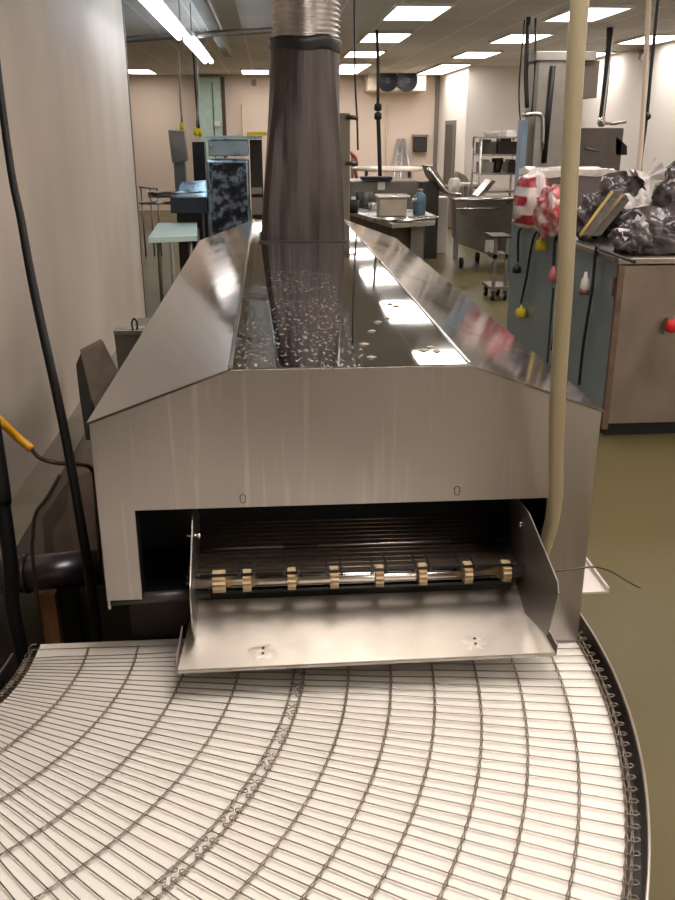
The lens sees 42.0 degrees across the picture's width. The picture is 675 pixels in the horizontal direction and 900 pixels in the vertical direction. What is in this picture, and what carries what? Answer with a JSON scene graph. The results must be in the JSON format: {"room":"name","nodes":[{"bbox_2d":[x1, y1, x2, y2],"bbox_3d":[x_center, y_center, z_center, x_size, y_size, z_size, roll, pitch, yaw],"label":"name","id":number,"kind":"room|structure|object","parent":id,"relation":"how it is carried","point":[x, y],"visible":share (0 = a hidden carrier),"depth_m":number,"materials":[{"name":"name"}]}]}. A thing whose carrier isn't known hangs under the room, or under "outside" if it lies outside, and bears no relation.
{"room":"processing plant","nodes":[
{"label":"processing plant","id":0,"kind":"room"},
{"bbox_2d":[0,0,145,498],"bbox_3d":[-1.806,-1.631,5.398,0.160,3.300,6.700,-2,20,-4],"label":"wall partition","id":1,"kind":"structure","parent":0,"point":[64,69],"depth_m":5.52,"materials":[{"name":"paint"}]},
{"bbox_2d":[0,318,150,557],"bbox_3d":[-1.626,-0.117,5.693,0.160,0.250,6.200,-2,20,-4],"label":"wall","id":2,"kind":"structure","parent":1,"relation":"attached to","point":[35,488],"depth_m":4.54,"materials":[{"name":"concrete"}]},
{"bbox_2d":[121,0,146,317],"bbox_3d":[-2.059,-2.774,8.558,0.178,3.300,0.040,-2,20,-4],"label":"trim","id":3,"kind":"structure","parent":1,"relation":"attached to","point":[121,0],"depth_m":8.52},
{"bbox_2d":[129,75,435,210],"bbox_3d":[-2.547,-7.973,22.933,10.550,3.300,0.200,-2,20,-4],"label":"wall","id":4,"kind":"structure","parent":0,"point":[155,103],"depth_m":22.72,"materials":[{"name":"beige paint"}]},
{"bbox_2d":[364,73,425,91],"bbox_3d":[1.444,-9.272,22.137,1.454,0.526,0.969,-2,20,-4],"label":"fan","id":5,"kind":"object","parent":4,"relation":"attached to","point":[389,82],"visible":0.84,"depth_m":21.76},
{"bbox_2d":[412,135,427,151],"bbox_3d":[2.160,-8.030,23.037,0.394,0.431,0.230,-2,20,-4],"label":"wall box","id":6,"kind":"object","parent":4,"relation":"attached to","point":[419,141],"visible":1,"depth_m":22.96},
{"bbox_2d":[18,210,674,899],"bbox_3d":[-0.419,-1.622,10.364,12.700,0.100,28.600,-2,20,-4],"label":"floor","id":7,"kind":"structure","parent":0,"point":[631,535],"depth_m":4.24,"materials":[{"name":"concrete"}]},
{"bbox_2d":[30,474,61,643],"bbox_3d":[-0.920,0.519,2.887,0.129,0.942,0.012,-2,20,-4],"label":"cable","id":8,"kind":"object","parent":7,"relation":"on","point":[58,477],"visible":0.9,"depth_m":2.81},
{"bbox_2d":[39,589,63,643],"bbox_3d":[-1.026,0.695,3.192,0.060,0.424,0.070,-2,20,-4],"label":"wooden post","id":9,"kind":"object","parent":7,"relation":"on","point":[49,599],"visible":0.29,"depth_m":3.12,"materials":[{"name":"brown wood"}]},
{"bbox_2d":[0,548,104,594],"bbox_3d":[-0.990,0.415,3.004,0.405,0.152,0.136,-2,20,-4],"label":"drain pipe","id":10,"kind":"object","parent":9,"relation":"on","point":[59,570],"visible":0.75,"depth_m":2.95,"materials":[{"name":"metal"}]},
{"bbox_2d":[0,584,132,679],"bbox_3d":[-1.027,0.654,3.311,0.580,0.420,0.080,-2,20,-4],"label":"channel","id":11,"kind":"object","parent":7,"relation":"on","point":[115,621],"visible":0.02,"depth_m":3.27,"materials":[{"name":"metal"}]},
{"bbox_2d":[42,447,101,553],"bbox_3d":[-1.014,0.400,3.503,0.214,0.807,0.450,-2,20,-4],"label":"plate","id":12,"kind":"object","parent":7,"relation":"on","point":[60,534],"visible":0.2,"depth_m":3.45,"materials":[{"name":"metal"}]},
{"bbox_2d":[76,339,117,439],"bbox_3d":[-1.093,0.030,4.232,0.234,0.967,0.957,-11,23,-29],"label":"panel","id":13,"kind":"object","parent":7,"relation":"on","point":[96,369],"visible":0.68,"depth_m":4.25,"materials":[{"name":"black metal"}]},
{"bbox_2d":[113,318,144,370],"bbox_3d":[-1.263,-0.382,5.471,0.171,0.899,0.150,-2,20,-4],"label":"channel","id":14,"kind":"object","parent":7,"relation":"on","point":[126,337],"visible":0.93,"depth_m":5.32,"materials":[{"name":"silver metal"}]},
{"bbox_2d":[139,186,162,256],"bbox_3d":[-3.055,-3.736,14.401,0.337,1.117,0.030,-2,20,-4],"label":"wire rack","id":15,"kind":"object","parent":7,"relation":"on","point":[140,187],"visible":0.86,"depth_m":14.38,"materials":[{"name":"metal"}]},
{"bbox_2d":[148,222,199,301],"bbox_3d":[-1.766,-1.961,9.764,0.495,0.950,1.608,-3,20,-8],"label":"table","id":16,"kind":"object","parent":7,"relation":"on","point":[180,231],"visible":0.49,"depth_m":9.30,"materials":[{"name":"metal"}]},
{"bbox_2d":[140,180,208,270],"bbox_3d":[-1.933,-2.511,10.614,0.804,1.406,0.700,-2,20,-4],"label":"work table","id":17,"kind":"object","parent":7,"relation":"on","point":[190,202],"visible":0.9,"depth_m":10.37,"materials":[{"name":"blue metal"}]},
{"bbox_2d":[168,130,188,258],"bbox_3d":[-1.964,-3.006,11.153,0.208,1.972,0.250,-2,20,-4],"label":"column","id":18,"kind":"structure","parent":7,"relation":"on","point":[178,148],"depth_m":10.81,"materials":[{"name":"metal"}]},
{"bbox_2d":[192,142,209,237],"bbox_3d":[-1.776,-3.090,11.591,0.151,1.829,0.300,-2,20,-4],"label":"column","id":19,"kind":"structure","parent":7,"relation":"on","point":[198,148],"depth_m":11.24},
{"bbox_2d":[199,77,227,159],"bbox_3d":[-3.174,-7.817,22.588,0.661,3.241,0.420,-2,20,-4],"label":"door","id":20,"kind":"structure","parent":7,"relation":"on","point":[212,107],"depth_m":22.17,"materials":[{"name":"green metal"}]},
{"bbox_2d":[205,132,266,235],"bbox_3d":[-1.157,-2.736,10.440,0.689,1.946,0.790,-2,20,-4],"label":"machine","id":21,"kind":"object","parent":7,"relation":"on","point":[228,179],"visible":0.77,"depth_m":10.01,"materials":[{"name":"blue metal"}]},
{"bbox_2d":[252,197,262,214],"bbox_3d":[-0.927,-2.820,10.173,0.122,0.189,0.070,-2,20,-4],"label":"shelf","id":22,"kind":"object","parent":21,"relation":"attached to","point":[257,202],"depth_m":10.14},
{"bbox_2d":[0,613,650,899],"bbox_3d":[-0.159,1.116,1.439,1.672,0.822,1.786,-2,20,-4],"label":"conveyor","id":23,"kind":"object","parent":7,"relation":"on","point":[124,775],"visible":0.89,"depth_m":1.67,"materials":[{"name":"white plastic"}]},
{"bbox_2d":[86,219,609,640],"bbox_3d":[-0.062,-0.026,3.611,1.168,1.493,3.350,-2,20,-4],"label":"machine","id":24,"kind":"object","parent":7,"relation":"on","point":[251,399],"visible":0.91,"depth_m":1.97,"materials":[{"name":"metal"}]},
{"bbox_2d":[259,34,346,242],"bbox_3d":[-0.167,-1.383,3.933,0.390,0.845,0.390,-2,20,-4],"label":"exhaust stack","id":25,"kind":"object","parent":24,"relation":"on","point":[303,195],"visible":1,"depth_m":3.79,"materials":[{"name":"metal"}]},
{"bbox_2d":[271,0,339,38],"bbox_3d":[-0.135,-2.228,3.630,0.294,0.970,0.294,-2,20,-4],"label":"flexible duct","id":26,"kind":"object","parent":25,"relation":"attached to","point":[291,17],"visible":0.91,"depth_m":3.66,"materials":[{"name":"metal"}]},
{"bbox_2d":[139,498,539,546],"bbox_3d":[0.005,0.047,2.246,1.060,0.424,0.010,-2,20,-4],"label":"curtain","id":27,"kind":"object","parent":24,"relation":"hanging from","point":[158,528],"depth_m":2.28,"materials":[{"name":"black metal"}]},
{"bbox_2d":[86,220,603,424],"bbox_3d":[-0.095,-0.679,3.402,1.108,0.116,3.294,-2,20,-4],"label":"hood","id":28,"kind":"object","parent":24,"relation":"attached to","point":[249,331],"depth_m":2.08,"materials":[{"name":"metal"}]},
{"bbox_2d":[175,499,559,673],"bbox_3d":[0.074,0.284,1.986,0.828,0.292,0.386,1,20,3],"label":"chute","id":29,"kind":"object","parent":24,"relation":"attached to","point":[223,635],"visible":1,"depth_m":1.96,"materials":[{"name":"metal"}]},
{"bbox_2d":[177,588,554,670],"bbox_3d":[0.062,0.398,1.975,0.822,0.071,0.175,-2,20,-4],"label":"tray","id":30,"kind":"object","parent":29,"relation":"on","point":[245,634],"depth_m":1.96,"materials":[{"name":"metal"}]},
{"bbox_2d":[556,566,640,588],"bbox_3d":[0.649,0.317,2.105,0.388,0.189,0.046,-17,26,-38],"label":"loose wire","id":31,"kind":"object","parent":24,"relation":"attached to","point":[585,566],"visible":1,"depth_m":2.00,"materials":[{"name":"metal"}]},
{"bbox_2d":[340,113,357,220],"bbox_3d":[0.063,-1.920,7.955,0.216,2.099,0.288,-2,20,-4],"label":"machine","id":32,"kind":"object","parent":7,"relation":"on","point":[345,118],"visible":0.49,"depth_m":7.61,"materials":[{"name":"metal"}]},
{"bbox_2d":[350,176,417,209],"bbox_3d":[0.710,-3.788,14.309,1.083,1.286,0.900,-2,20,-4],"label":"machine","id":33,"kind":"object","parent":7,"relation":"on","point":[377,184],"visible":0.37,"depth_m":13.82,"materials":[{"name":"black metal"}]},
{"bbox_2d":[352,166,423,177],"bbox_3d":[0.937,-4.615,16.534,1.344,1.328,1.500,-2,20,-4],"label":"table","id":34,"kind":"object","parent":7,"relation":"on","point":[409,169],"visible":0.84,"depth_m":15.86,"materials":[{"name":"white laminate"}]},
{"bbox_2d":[350,206,435,260],"bbox_3d":[0.717,-2.722,11.859,1.017,0.950,3.186,-5,20,-14],"label":"prep table","id":35,"kind":"object","parent":7,"relation":"on","point":[411,235],"visible":0.37,"depth_m":10.68,"materials":[{"name":"silver metal"}]},
{"bbox_2d":[355,191,372,207],"bbox_3d":[0.374,-3.526,12.381,0.260,0.208,0.256,-2,20,-4],"label":"steel pot","id":36,"kind":"object","parent":35,"relation":"on","point":[364,197],"visible":0.87,"depth_m":12.29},
{"bbox_2d":[374,194,416,216],"bbox_3d":[0.725,-3.080,11.071,0.500,0.258,0.360,-2,20,-4],"label":"tub","id":37,"kind":"object","parent":35,"relation":"on","point":[388,205],"visible":1,"depth_m":10.93,"materials":[{"name":"beige plastic"}]},
{"bbox_2d":[413,189,425,214],"bbox_3d":[1.050,-3.178,11.262,0.165,0.312,0.165,-2,20,-4],"label":"jug","id":38,"kind":"object","parent":35,"relation":"on","point":[419,206],"visible":1,"depth_m":11.21,"materials":[{"name":"plastic"}]},
{"bbox_2d":[393,138,412,178],"bbox_3d":[1.765,-7.218,22.841,0.623,1.637,1.001,5,21,14],"label":"step ladder","id":39,"kind":"object","parent":7,"relation":"on","point":[403,145],"visible":0.42,"depth_m":22.95,"materials":[{"name":"grey metal"}]},
{"bbox_2d":[418,165,461,258],"bbox_3d":[1.633,-3.850,14.248,0.621,1.444,0.710,-2,20,-4],"label":"conveyor","id":40,"kind":"object","parent":7,"relation":"on","point":[431,188],"visible":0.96,"depth_m":14.03,"materials":[{"name":"metal"}]},
{"bbox_2d":[437,196,448,253],"bbox_3d":[1.723,-3.808,14.889,0.240,0.928,0.250,-2,20,-4],"label":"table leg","id":41,"kind":"object","parent":7,"relation":"on","point":[443,200],"visible":0.56,"depth_m":14.77,"materials":[{"name":"plastic"}]},
{"bbox_2d":[439,171,474,228],"bbox_3d":[2.577,-5.360,18.848,0.800,1.151,0.600,-2,20,-4],"label":"machine","id":42,"kind":"object","parent":7,"relation":"on","point":[462,178],"visible":0.08,"depth_m":18.54,"materials":[{"name":"metal"}]},
{"bbox_2d":[454,171,468,181],"bbox_3d":[2.654,-5.770,18.706,0.342,0.283,0.400,-2,20,-4],"label":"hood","id":43,"kind":"object","parent":42,"relation":"attached to","point":[462,178],"depth_m":18.52,"materials":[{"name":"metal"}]},
{"bbox_2d":[451,179,512,266],"bbox_3d":[2.240,-3.487,13.503,1.110,1.263,0.845,-2,20,-4],"label":"cart","id":44,"kind":"object","parent":7,"relation":"on","point":[472,217],"visible":0.77,"depth_m":13.15,"materials":[{"name":"metal"}]},
{"bbox_2d":[470,136,516,196],"bbox_3d":[2.776,-4.543,15.534,0.755,1.868,0.644,-2,20,-4],"label":"equipment rack","id":45,"kind":"object","parent":7,"relation":"on","point":[510,190],"visible":0.43,"depth_m":15.24,"materials":[{"name":"silver metal"}]},
{"bbox_2d":[476,159,493,172],"bbox_3d":[2.566,-4.953,15.342,0.202,0.219,0.450,-2,20,-4],"label":"equipment box","id":46,"kind":"object","parent":45,"relation":"on","point":[487,166],"visible":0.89,"depth_m":15.15,"materials":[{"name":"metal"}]},
{"bbox_2d":[475,139,495,153],"bbox_3d":[2.565,-5.253,15.233,0.252,0.236,0.450,-2,20,-4],"label":"equipment box","id":47,"kind":"object","parent":45,"relation":"on","point":[488,147],"visible":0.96,"depth_m":15.04,"materials":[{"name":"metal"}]},
{"bbox_2d":[472,189,513,192],"bbox_3d":[2.776,-4.570,15.524,0.711,0.030,0.600,-2,20,-4],"label":"shelf","id":48,"kind":"object","parent":45,"relation":"attached to","point":[490,190],"depth_m":15.39,"materials":[{"name":"silver metal"}]},
{"bbox_2d":[492,138,516,153],"bbox_3d":[2.894,-5.269,15.254,0.336,0.252,0.450,-2,20,-4],"label":"equipment box","id":49,"kind":"object","parent":45,"relation":"on","point":[503,145],"visible":0.86,"depth_m":15.05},
{"bbox_2d":[502,159,515,172],"bbox_3d":[3.020,-4.965,15.374,0.185,0.219,0.450,-2,20,-4],"label":"equipment box","id":50,"kind":"object","parent":45,"relation":"on","point":[508,166],"visible":0.86,"depth_m":15.19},
{"bbox_2d":[482,232,511,300],"bbox_3d":[1.959,-2.258,10.830,0.235,0.773,0.470,-2,20,-4],"label":"stand","id":51,"kind":"object","parent":7,"relation":"on","point":[494,285],"visible":0.99,"depth_m":10.71,"materials":[{"name":"metal"}]},
{"bbox_2d":[482,281,508,288],"bbox_3d":[1.958,-2.045,10.923,0.235,0.030,0.420,-2,20,-4],"label":"shelf","id":52,"kind":"object","parent":51,"relation":"attached to","point":[486,284],"depth_m":10.81,"materials":[{"name":"metal"}]},
{"bbox_2d":[508,51,599,279],"bbox_3d":[2.841,-3.749,11.825,0.979,2.899,0.605,-2,20,-4],"label":"machine","id":53,"kind":"object","parent":7,"relation":"on","point":[539,137],"visible":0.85,"depth_m":11.35,"materials":[{"name":"metal"}]},
{"bbox_2d":[519,166,617,205],"bbox_3d":[2.272,-2.028,8.941,0.804,1.625,0.678,-2,20,-4],"label":"carton","id":54,"kind":"object","parent":7,"relation":"on","point":[590,177],"visible":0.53,"depth_m":8.43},
{"bbox_2d":[507,220,674,434],"bbox_3d":[2.588,-1.104,7.011,1.840,1.200,2.590,-2,20,-4],"label":"cabinet","id":55,"kind":"object","parent":7,"relation":"on","point":[628,368],"visible":0.66,"depth_m":5.90,"materials":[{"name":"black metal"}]},
{"bbox_2d":[520,230,537,303],"bbox_3d":[1.625,-1.505,7.296,0.022,0.690,0.607,-2,20,-4],"label":"power cord","id":56,"kind":"object","parent":55,"relation":"attached to","point":[536,232],"visible":0.8,"depth_m":7.43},
{"bbox_2d":[513,167,549,228],"bbox_3d":[1.645,-2.130,7.419,0.307,0.493,0.456,-2,20,-4],"label":"bag","id":57,"kind":"object","parent":55,"relation":"on","point":[529,186],"visible":0.72,"depth_m":7.29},
{"bbox_2d":[533,184,559,237],"bbox_3d":[1.673,-1.863,6.818,0.297,0.399,0.356,-2,20,-4],"label":"bag","id":58,"kind":"object","parent":55,"relation":"on","point":[546,211],"visible":0.61,"depth_m":6.74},
{"bbox_2d":[579,272,589,296],"bbox_3d":[1.701,-1.139,6.053,0.069,0.170,0.069,-2,20,-4],"label":"plug","id":59,"kind":"object","parent":55,"relation":"attached to","point":[584,285],"visible":1,"depth_m":6.03,"materials":[{"name":"white plastic"}]},
{"bbox_2d":[576,192,603,241],"bbox_3d":[1.882,-1.744,6.558,0.294,0.352,0.352,-2,20,-4],"label":"bag","id":60,"kind":"object","parent":55,"relation":"on","point":[590,202],"visible":0.49,"depth_m":6.47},
{"bbox_2d":[579,188,623,236],"bbox_3d":[1.901,-1.711,6.329,0.076,0.312,0.547,17,26,39],"label":"packet","id":61,"kind":"object","parent":60,"relation":"on","point":[608,202],"visible":1,"depth_m":6.32,"materials":[{"name":"yellow paper"}]},
{"bbox_2d":[587,192,633,237],"bbox_3d":[1.999,-1.722,6.440,0.074,0.295,0.565,18,27,41],"label":"packet","id":62,"kind":"object","parent":60,"relation":"on","point":[623,199],"visible":0.79,"depth_m":6.43,"materials":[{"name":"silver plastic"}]},
{"bbox_2d":[578,244,635,384],"bbox_3d":[1.750,-0.811,5.773,0.022,0.999,0.741,-2,20,-4],"label":"power cord","id":63,"kind":"object","parent":55,"relation":"hanging from","point":[597,246],"visible":1,"depth_m":5.97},
{"bbox_2d":[595,157,664,236],"bbox_3d":[2.199,-1.965,6.827,0.596,0.584,0.466,-2,20,-4],"label":"bag","id":64,"kind":"object","parent":55,"relation":"on","point":[638,180],"visible":0.41,"depth_m":6.70,"materials":[{"name":"plastic"}]},
{"bbox_2d":[607,220,654,254],"bbox_3d":[1.958,-1.413,5.831,0.328,0.224,0.283,7,21,18],"label":"bag","id":65,"kind":"object","parent":55,"relation":"on","point":[638,236],"visible":0.9,"depth_m":5.75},
{"bbox_2d":[620,188,651,223],"bbox_3d":[2.260,-1.779,6.561,0.323,0.334,0.324,-2,20,-4],"label":"bag","id":66,"kind":"object","parent":55,"relation":"on","point":[643,198],"visible":0.32,"depth_m":6.49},
{"bbox_2d":[608,202,674,254],"bbox_3d":[2.184,-1.506,5.924,0.754,0.334,0.447,-2,20,-4],"label":"bag","id":67,"kind":"object","parent":55,"relation":"on","point":[660,221],"visible":0.73,"depth_m":5.78,"materials":[{"name":"plastic"}]},
{"bbox_2d":[650,161,674,207],"bbox_3d":[2.480,-1.800,6.259,0.476,0.660,0.452,-18,27,-41],"label":"bag","id":68,"kind":"object","parent":55,"relation":"on","point":[663,194],"visible":0.43,"depth_m":6.16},
{"bbox_2d":[661,316,674,333],"bbox_3d":[2.150,-0.800,5.678,0.090,0.110,0.090,-2,20,-4],"label":"knob","id":69,"kind":"object","parent":55,"relation":"attached to","point":[669,323],"visible":1,"depth_m":5.65,"materials":[{"name":"plastic"}]},
{"bbox_2d":[579,117,626,170],"bbox_3d":[3.790,-3.835,13.074,0.712,2.208,0.645,-2,20,-4],"label":"machine","id":70,"kind":"object","parent":7,"relation":"on","point":[600,147],"visible":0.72,"depth_m":12.59,"materials":[{"name":"black metal"}]},
{"bbox_2d":[374,112,381,119],"bbox_3d":[0.589,-4.856,12.793,0.110,0.120,0.110,-2,20,-4],"label":"connector","id":71,"kind":"object","parent":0,"point":[377,116],"visible":1,"depth_m":12.75,"materials":[{"name":"plastic"}]},
{"bbox_2d":[376,120,381,175],"bbox_3d":[0.610,-4.490,12.928,0.103,0.891,0.060,-2,20,-4],"label":"cord","id":72,"kind":"object","parent":71,"relation":"hanging from","point":[378,125],"visible":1,"depth_m":12.92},
{"bbox_2d":[123,0,674,75],"bbox_3d":[-0.423,-4.819,9.207,12.700,0.100,28.600,-2,20,-4],"label":"ceiling","id":73,"kind":"structure","parent":0,"point":[470,24],"depth_m":12.49,"materials":[{"name":"tile"}]},
{"bbox_2d":[0,420,31,677],"bbox_3d":[-0.928,-0.482,2.176,0.095,3.274,0.096,-2,20,-4],"label":"cable","id":74,"kind":"object","parent":73,"relation":"hanging from","point":[9,555],"visible":0.71,"depth_m":2.43,"materials":[{"name":"black rubber"}]},
{"bbox_2d":[0,416,33,451],"bbox_3d":[-0.926,-0.077,2.415,0.049,0.207,0.171,18,27,40],"label":"cable","id":75,"kind":"object","parent":74,"relation":"attached to","point":[5,425],"visible":0.98,"depth_m":2.46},
{"bbox_2d":[31,448,101,560],"bbox_3d":[-0.787,0.175,2.654,0.074,0.466,0.254,9,22,24],"label":"cable","id":76,"kind":"object","parent":75,"relation":"hanging from","point":[99,552],"visible":0.85,"depth_m":2.75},
{"bbox_2d":[0,61,102,641],"bbox_3d":[-0.697,-0.461,2.132,0.142,3.282,0.068,-13,23,-31],"label":"hanging cable","id":77,"kind":"object","parent":73,"relation":"hanging from","point":[88,569],"visible":0.88,"depth_m":2.22,"materials":[{"name":"black rubber"}]},
{"bbox_2d":[139,0,189,39],"bbox_3d":[-1.536,-4.070,7.923,0.154,0.432,3.050,-2,20,-4],"label":"strip light","id":78,"kind":"object","parent":73,"relation":"hanging from","point":[161,5],"visible":1,"depth_m":7.74,"materials":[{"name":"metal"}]},
{"bbox_2d":[177,40,184,129],"bbox_3d":[-2.367,-5.492,13.181,0.080,1.329,0.076,-2,20,-4],"label":"cord","id":79,"kind":"object","parent":73,"relation":"hanging from","point":[181,126],"visible":0.94,"depth_m":13.19,"materials":[{"name":"rubber"}]},
{"bbox_2d":[193,46,198,135],"bbox_3d":[-2.106,-5.397,13.023,0.129,1.400,0.076,-2,20,-4],"label":"cord","id":80,"kind":"object","parent":73,"relation":"hanging from","point":[195,131],"visible":0.84,"depth_m":13.09,"materials":[{"name":"rubber"}]},
{"bbox_2d":[192,51,202,136],"bbox_3d":[-2.094,-5.425,13.120,0.096,1.415,0.076,-2,20,-4],"label":"cord","id":81,"kind":"object","parent":73,"relation":"hanging from","point":[200,133],"visible":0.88,"depth_m":13.13,"materials":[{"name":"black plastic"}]},
{"bbox_2d":[183,3,213,63],"bbox_3d":[-1.739,-5.216,11.091,0.154,0.432,3.200,-2,20,-4],"label":"strip light","id":82,"kind":"object","parent":73,"relation":"hanging from","point":[195,41],"visible":0.96,"depth_m":10.45,"materials":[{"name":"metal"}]},
{"bbox_2d":[191,0,230,56],"bbox_3d":[-1.438,-4.865,10.016,0.110,0.080,8.700,-2,20,-4],"label":"channel","id":83,"kind":"object","parent":73,"relation":"hanging from","point":[203,7],"visible":1,"depth_m":9.67,"materials":[{"name":"metal"}]},
{"bbox_2d":[126,27,273,42],"bbox_3d":[-1.671,-4.930,10.454,1.837,0.185,0.070,-2,20,-4],"label":"conduit pipe","id":84,"kind":"object","parent":83,"relation":"attached to","point":[265,30],"visible":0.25,"depth_m":10.44,"materials":[{"name":"metal"}]},
{"bbox_2d":[353,0,358,149],"bbox_3d":[0.186,-3.796,8.773,0.067,1.526,0.020,-2,20,-4],"label":"cord","id":85,"kind":"object","parent":73,"relation":"hanging from","point":[354,26],"visible":0.96,"depth_m":8.77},
{"bbox_2d":[339,63,372,73],"bbox_3d":[0.278,-8.631,19.934,0.680,0.029,3.380,-2,20,-4],"label":"recessed light","id":86,"kind":"object","parent":73,"relation":"in","point":[345,68],"visible":0.76,"depth_m":19.41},
{"bbox_2d":[342,50,386,57],"bbox_3d":[0.485,-7.238,16.083,0.680,0.029,1.380,-2,20,-4],"label":"recessed light","id":87,"kind":"object","parent":73,"relation":"in","point":[350,53],"visible":0.83,"depth_m":15.94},
{"bbox_2d":[346,52,382,56],"bbox_3d":[0.485,-7.240,16.082,0.610,0.015,1.310,-2,20,-4],"label":"diffuser","id":88,"kind":"object","parent":87,"relation":"attached to","point":[348,54],"depth_m":16.13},
{"bbox_2d":[375,30,379,102],"bbox_3d":[0.570,-5.459,12.574,0.075,0.987,0.044,-2,20,-4],"label":"cord","id":89,"kind":"object","parent":73,"relation":"hanging from","point":[376,31],"visible":1,"depth_m":12.55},
{"bbox_2d":[358,31,413,42],"bbox_3d":[0.709,-6.220,13.269,0.680,0.029,1.380,-2,20,-4],"label":"recessed light","id":90,"kind":"object","parent":73,"relation":"in","point":[369,36],"visible":1,"depth_m":13.22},
{"bbox_2d":[361,34,409,41],"bbox_3d":[0.709,-6.223,13.268,0.610,0.015,1.310,-2,20,-4],"label":"diffuser","id":91,"kind":"object","parent":90,"relation":"attached to","point":[366,37],"depth_m":13.23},
{"bbox_2d":[380,3,454,20],"bbox_3d":[0.930,-5.220,10.503,0.680,0.029,1.380,-2,20,-4],"label":"recessed light","id":92,"kind":"object","parent":73,"relation":"in","point":[398,11],"visible":1,"depth_m":10.37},
{"bbox_2d":[385,6,448,19],"bbox_3d":[0.930,-5.223,10.502,0.610,0.015,1.310,-2,20,-4],"label":"diffuser","id":93,"kind":"object","parent":92,"relation":"attached to","point":[395,12],"depth_m":10.46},
{"bbox_2d":[416,63,472,74],"bbox_3d":[2.392,-8.687,20.083,0.680,0.029,3.380,-2,20,-4],"label":"recessed light","id":94,"kind":"object","parent":73,"relation":"in","point":[443,68],"visible":1,"depth_m":19.75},
{"bbox_2d":[420,65,467,73],"bbox_3d":[2.392,-8.690,20.082,0.610,0.015,3.310,-2,20,-4],"label":"diffuser","id":95,"kind":"object","parent":94,"relation":"attached to","point":[437,69],"depth_m":20.06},
{"bbox_2d":[451,50,503,57],"bbox_3d":[2.559,-7.293,16.228,0.680,0.029,1.380,-2,20,-4],"label":"recessed light","id":96,"kind":"object","parent":73,"relation":"in","point":[468,53],"visible":1,"depth_m":16.05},
{"bbox_2d":[454,52,498,57],"bbox_3d":[2.559,-7.296,16.227,0.610,0.015,1.310,-2,20,-4],"label":"diffuser","id":97,"kind":"object","parent":96,"relation":"attached to","point":[463,54],"depth_m":16.17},
{"bbox_2d":[487,32,555,43],"bbox_3d":[2.783,-6.276,13.415,0.680,0.029,1.380,-2,20,-4],"label":"recessed light","id":98,"kind":"object","parent":73,"relation":"in","point":[512,37],"visible":0.93,"depth_m":13.39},
{"bbox_2d":[492,35,548,42],"bbox_3d":[2.783,-6.278,13.414,0.610,0.015,1.310,-2,20,-4],"label":"diffuser","id":99,"kind":"object","parent":98,"relation":"attached to","point":[504,38],"depth_m":13.43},
{"bbox_2d":[524,17,530,107],"bbox_3d":[2.424,-4.925,11.209,0.113,1.066,0.056,-2,20,-4],"label":"cord","id":100,"kind":"object","parent":73,"relation":"hanging from","point":[528,19],"visible":1,"depth_m":11.18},
{"bbox_2d":[509,0,589,587],"bbox_3d":[0.441,-0.742,1.595,0.083,2.392,0.272,2,20,5],"label":"hose","id":101,"kind":"object","parent":73,"relation":"hanging from","point":[579,9],"visible":0.84,"depth_m":1.60,"materials":[{"name":"plastic"}]},
{"bbox_2d":[541,5,635,21],"bbox_3d":[3.004,-5.275,10.648,0.680,0.029,1.380,-2,20,-4],"label":"recessed light","id":102,"kind":"object","parent":73,"relation":"in","point":[596,12],"visible":0.8,"depth_m":10.49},
{"bbox_2d":[548,8,627,20],"bbox_3d":[3.004,-5.278,10.647,0.610,0.015,1.310,-2,20,-4],"label":"diffuser","id":103,"kind":"object","parent":102,"relation":"attached to","point":[595,14],"depth_m":10.61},
{"bbox_2d":[598,27,612,117],"bbox_3d":[3.771,-5.263,12.367,0.098,1.227,0.089,-10,22,-25],"label":"cord","id":104,"kind":"object","parent":73,"relation":"hanging from","point":[609,32],"visible":0.81,"depth_m":12.30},
{"bbox_2d":[636,0,651,170],"bbox_3d":[2.471,-3.040,7.095,0.142,1.815,0.044,-2,20,-4],"label":"vertical pipe","id":105,"kind":"object","parent":73,"relation":"hanging from","point":[648,2],"visible":0.83,"depth_m":7.11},
{"bbox_2d":[614,33,674,43],"bbox_3d":[4.848,-6.330,13.559,0.680,0.029,1.380,-2,20,-4],"label":"recessed light","id":106,"kind":"object","parent":73,"relation":"in","point":[660,37],"visible":0.71,"depth_m":13.56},
{"bbox_2d":[623,36,674,43],"bbox_3d":[4.848,-6.333,13.559,0.610,0.015,1.310,-2,20,-4],"label":"diffuser","id":107,"kind":"object","parent":106,"relation":"attached to","point":[638,39],"depth_m":13.61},
{"bbox_2d":[641,0,659,171],"bbox_3d":[2.835,-3.351,7.972,0.054,1.825,0.032,-2,20,-4],"label":"cord","id":108,"kind":"object","parent":73,"relation":"hanging from","point":[657,1],"visible":0.63,"depth_m":7.92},
{"bbox_2d":[437,66,474,181],"bbox_3d":[2.827,-7.486,21.565,0.150,3.300,3.500,-2,20,-4],"label":"wall","id":109,"kind":"structure","parent":0,"point":[456,96],"depth_m":20.47,"materials":[{"name":"white paint"}]},
{"bbox_2d":[433,75,439,169],"bbox_3d":[2.586,-8.054,23.137,0.100,3.300,0.110,-2,20,-4],"label":"trim","id":110,"kind":"structure","parent":109,"relation":"attached to","point":[437,89],"depth_m":22.90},
{"bbox_2d":[443,120,456,184],"bbox_3d":[2.733,-6.915,21.604,0.059,2.200,1.100,-2,20,-4],"label":"door","id":111,"kind":"structure","parent":109,"relation":"in","point":[450,126],"depth_m":21.42,"materials":[{"name":"paint"}]},
{"bbox_2d":[470,66,528,197],"bbox_3d":[3.922,-6.952,20.086,1.800,3.300,0.200,-2,20,-4],"label":"wall","id":112,"kind":"structure","parent":0,"point":[495,103],"depth_m":19.69,"materials":[{"name":"white paint"}]},
{"bbox_2d":[581,40,674,194],"bbox_3d":[5.822,-2.773,8.526,0.150,3.300,25.000,-2,20,-4],"label":"wall","id":113,"kind":"structure","parent":0,"point":[626,70],"depth_m":15.22,"materials":[{"name":"white paint"}]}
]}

